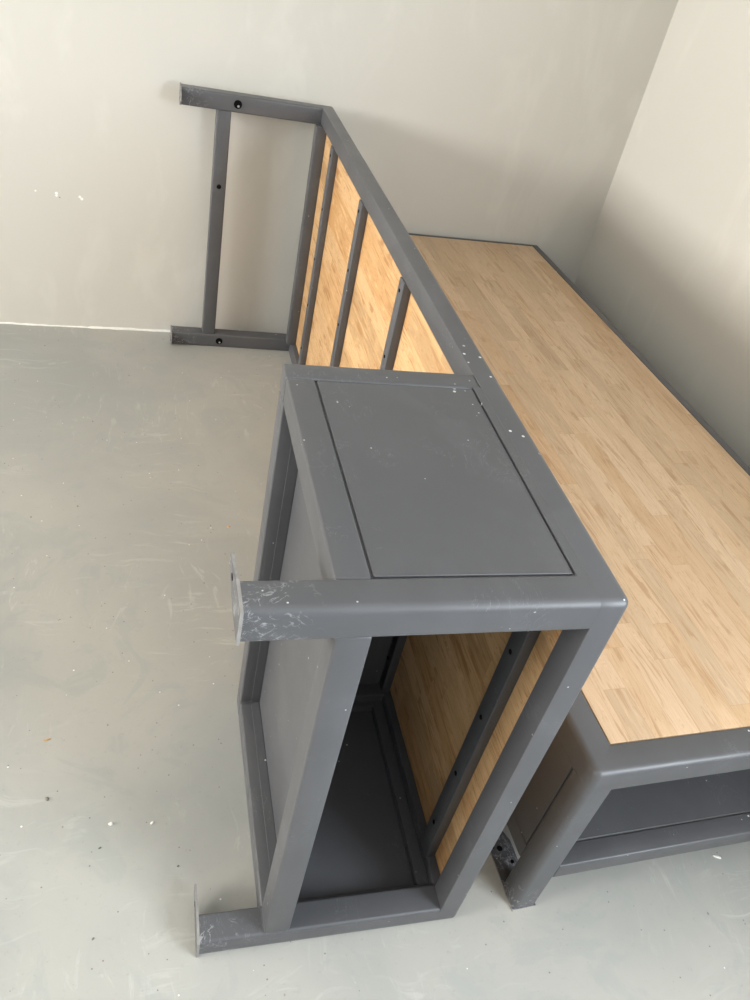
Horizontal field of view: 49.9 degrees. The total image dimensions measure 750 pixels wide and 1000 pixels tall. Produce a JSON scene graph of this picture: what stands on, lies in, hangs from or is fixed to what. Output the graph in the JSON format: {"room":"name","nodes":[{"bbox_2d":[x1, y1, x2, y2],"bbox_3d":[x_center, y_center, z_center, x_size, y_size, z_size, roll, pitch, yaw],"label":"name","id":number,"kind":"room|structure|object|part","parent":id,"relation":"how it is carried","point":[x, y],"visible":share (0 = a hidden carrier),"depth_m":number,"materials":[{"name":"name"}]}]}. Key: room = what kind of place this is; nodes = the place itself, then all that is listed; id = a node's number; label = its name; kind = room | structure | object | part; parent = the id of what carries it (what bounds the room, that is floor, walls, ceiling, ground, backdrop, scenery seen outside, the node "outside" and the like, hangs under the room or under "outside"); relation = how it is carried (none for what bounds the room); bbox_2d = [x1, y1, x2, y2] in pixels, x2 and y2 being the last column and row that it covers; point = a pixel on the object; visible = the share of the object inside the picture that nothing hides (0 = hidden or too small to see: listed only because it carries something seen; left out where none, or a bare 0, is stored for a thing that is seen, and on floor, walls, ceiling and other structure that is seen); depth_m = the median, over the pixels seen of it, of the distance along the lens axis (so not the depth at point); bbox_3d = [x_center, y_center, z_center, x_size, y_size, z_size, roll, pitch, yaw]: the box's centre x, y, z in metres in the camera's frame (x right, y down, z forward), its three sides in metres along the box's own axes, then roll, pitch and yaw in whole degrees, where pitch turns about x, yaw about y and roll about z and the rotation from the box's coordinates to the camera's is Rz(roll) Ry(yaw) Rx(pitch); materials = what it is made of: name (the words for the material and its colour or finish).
{"room":"workshop room","nodes":[
{"label":"workshop room","id":0,"kind":"room"},
{"bbox_2d":[0,0,677,333],"bbox_3d":[-2.392,-1.738,1.593,7.523,2.800,0.200,-1,40,-18],"label":"wall","id":1,"kind":"structure","parent":0,"point":[510,121],"depth_m":2.66,"materials":[{"name":"paint"}]},
{"bbox_2d":[0,322,169,331],"bbox_3d":[-2.632,-0.602,2.373,7.121,0.009,0.006,-1,40,-18],"label":"trim","id":2,"kind":"structure","parent":1,"relation":"attached to","point":[92,327],"depth_m":2.90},
{"bbox_2d":[0,324,749,999],"bbox_3d":[-1.545,2.327,-0.862,7.523,0.100,9.400,-1,40,-18],"label":"floor","id":3,"kind":"structure","parent":0,"point":[128,458],"depth_m":1.65,"materials":[{"name":"grey concrete"}]},
{"bbox_2d":[170,82,627,957],"bbox_3d":[-0.218,-0.236,1.968,0.477,0.863,2.147,1,40,-16],"label":"table","id":4,"kind":"object","parent":3,"relation":"on","point":[426,606],"visible":1,"depth_m":1.32,"materials":[{"name":"grey metal"}]},
{"bbox_3d":[-0.737,-0.589,2.911,0.005,0.051,0.086,1,40,-16],"label":"foot plate","id":5,"kind":"part","parent":4,"relation":"part of","materials":[{"name":"grey metal"}]},
{"bbox_3d":[-0.583,-1.212,2.413,0.005,0.051,0.086,1,40,-16],"label":"foot plate","id":6,"kind":"part","parent":4,"relation":"part of","materials":[{"name":"grey metal"}]},
{"bbox_3d":[-0.310,0.724,1.400,0.005,0.051,0.113,1,40,-16],"label":"foot plate","id":7,"kind":"part","parent":4,"relation":"part of","materials":[{"name":"grey metal"}]},
{"bbox_3d":[-0.537,-0.911,2.713,0.044,0.764,0.046,1,40,-16],"label":"rail","id":8,"kind":"part","parent":4,"relation":"part of","materials":[{"name":"grey metal"}]},
{"bbox_3d":[-0.156,0.102,0.902,0.005,0.051,0.113,1,40,-16],"label":"foot plate","id":9,"kind":"part","parent":4,"relation":"part of","materials":[{"name":"grey metal"}]},
{"bbox_3d":[-0.228,0.592,1.591,0.044,0.047,0.430,1,40,-16],"label":"cabinet rail","id":10,"kind":"part","parent":4,"relation":"part of","materials":[{"name":"grey metal"}]},
{"bbox_3d":[-0.200,0.129,1.518,0.044,0.764,0.044,1,40,-16],"label":"cabinet rail","id":11,"kind":"part","parent":4,"relation":"part of","materials":[{"name":"grey metal"}]},
{"bbox_3d":[-0.131,0.283,1.347,0.003,0.759,0.430,1,40,-16],"label":"panel","id":12,"kind":"part","parent":4,"relation":"part of","materials":[{"name":"grey metal"}]},
{"bbox_3d":[-0.144,0.441,1.806,0.323,0.047,0.044,1,40,-16],"label":"cabinet post","id":13,"kind":"part","parent":4,"relation":"part of","materials":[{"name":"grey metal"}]},
{"bbox_3d":[-0.101,0.435,1.165,0.044,0.764,0.044,1,40,-16],"label":"rail","id":14,"kind":"part","parent":4,"relation":"part of","materials":[{"name":"grey metal"}]},
{"bbox_3d":[-0.096,0.747,1.439,0.430,0.050,0.050,1,40,-16],"label":"leg","id":15,"kind":"part","parent":4,"relation":"part of","materials":[{"name":"grey metal"}]},
{"bbox_3d":[-0.074,-0.030,1.094,0.044,0.048,0.430,1,40,-16],"label":"cabinet rail","id":16,"kind":"part","parent":4,"relation":"part of","materials":[{"name":"grey metal"}]},
{"bbox_3d":[-0.084,0.610,1.648,0.258,0.003,0.423,1,40,-16],"label":"panel","id":17,"kind":"part","parent":4,"relation":"part of","materials":[{"name":"grey metal"}]},
{"bbox_3d":[-0.049,0.123,1.572,0.279,0.766,0.003,1,40,-16],"label":"panel","id":18,"kind":"part","parent":4,"relation":"part of","materials":[{"name":"grey metal"}]},
{"bbox_3d":[0.010,-0.180,1.308,0.323,0.048,0.044,1,40,-16],"label":"cabinet post","id":19,"kind":"part","parent":4,"relation":"part of","materials":[{"name":"grey metal"}]},
{"bbox_3d":[0.058,0.124,0.941,0.430,0.050,0.050,1,40,-16],"label":"leg","id":20,"kind":"part","parent":4,"relation":"part of","materials":[{"name":"grey metal"}]},
{"bbox_3d":[0.078,-0.045,1.124,0.258,0.003,0.423,1,40,-16],"label":"panel","id":21,"kind":"part","parent":4,"relation":"part of","materials":[{"name":"grey metal"}]},
{"bbox_3d":[-0.011,-0.234,2.029,0.043,0.862,2.144,1,40,-16],"label":"frame","id":22,"kind":"part","parent":4,"relation":"part of","materials":[{"name":"grey metal"}]},
{"bbox_2d":[408,233,749,909],"bbox_3d":[0.446,-0.103,2.334,0.876,0.461,2.199,-1,40,-18],"label":"table","id":23,"kind":"object","parent":3,"relation":"on","point":[657,733],"visible":0.57,"depth_m":1.70,"materials":[{"name":"beige wood"}]},
{"bbox_3d":[0.265,0.730,1.608,0.052,0.006,0.166,-1,40,-18],"label":"foot plate","id":24,"kind":"part","parent":23,"relation":"part of","materials":[{"name":"grey metal"}]},
{"bbox_3d":[0.242,0.515,1.664,0.046,0.042,0.433,-1,40,-18],"label":"cabinet rail","id":25,"kind":"part","parent":23,"relation":"part of","materials":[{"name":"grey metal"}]},
{"bbox_3d":[0.251,0.401,1.567,0.004,0.249,0.426,-1,40,-18],"label":"panel","id":26,"kind":"part","parent":23,"relation":"part of","materials":[{"name":"grey metal"}]},
{"bbox_3d":[0.318,0.609,1.441,0.050,0.407,0.050,-1,40,-18],"label":"leg","id":27,"kind":"part","parent":23,"relation":"part of","materials":[{"name":"grey metal"}]},
{"bbox_3d":[0.695,0.665,1.616,0.776,0.042,0.042,-1,40,-18],"label":"rail","id":28,"kind":"part","parent":23,"relation":"part of","materials":[{"name":"grey metal"}]},
{"bbox_3d":[0.639,0.496,1.779,0.777,0.003,0.435,-1,40,-18],"label":"panel","id":29,"kind":"part","parent":23,"relation":"part of","materials":[{"name":"grey metal"}]},
{"bbox_2d":[575,0,749,466],"bbox_3d":[2.212,1.172,-0.621,0.202,2.800,9.000,-1,40,-18],"label":"wall","id":30,"kind":"structure","parent":0,"point":[666,261],"depth_m":2.62,"materials":[{"name":"paint"}]}
]}

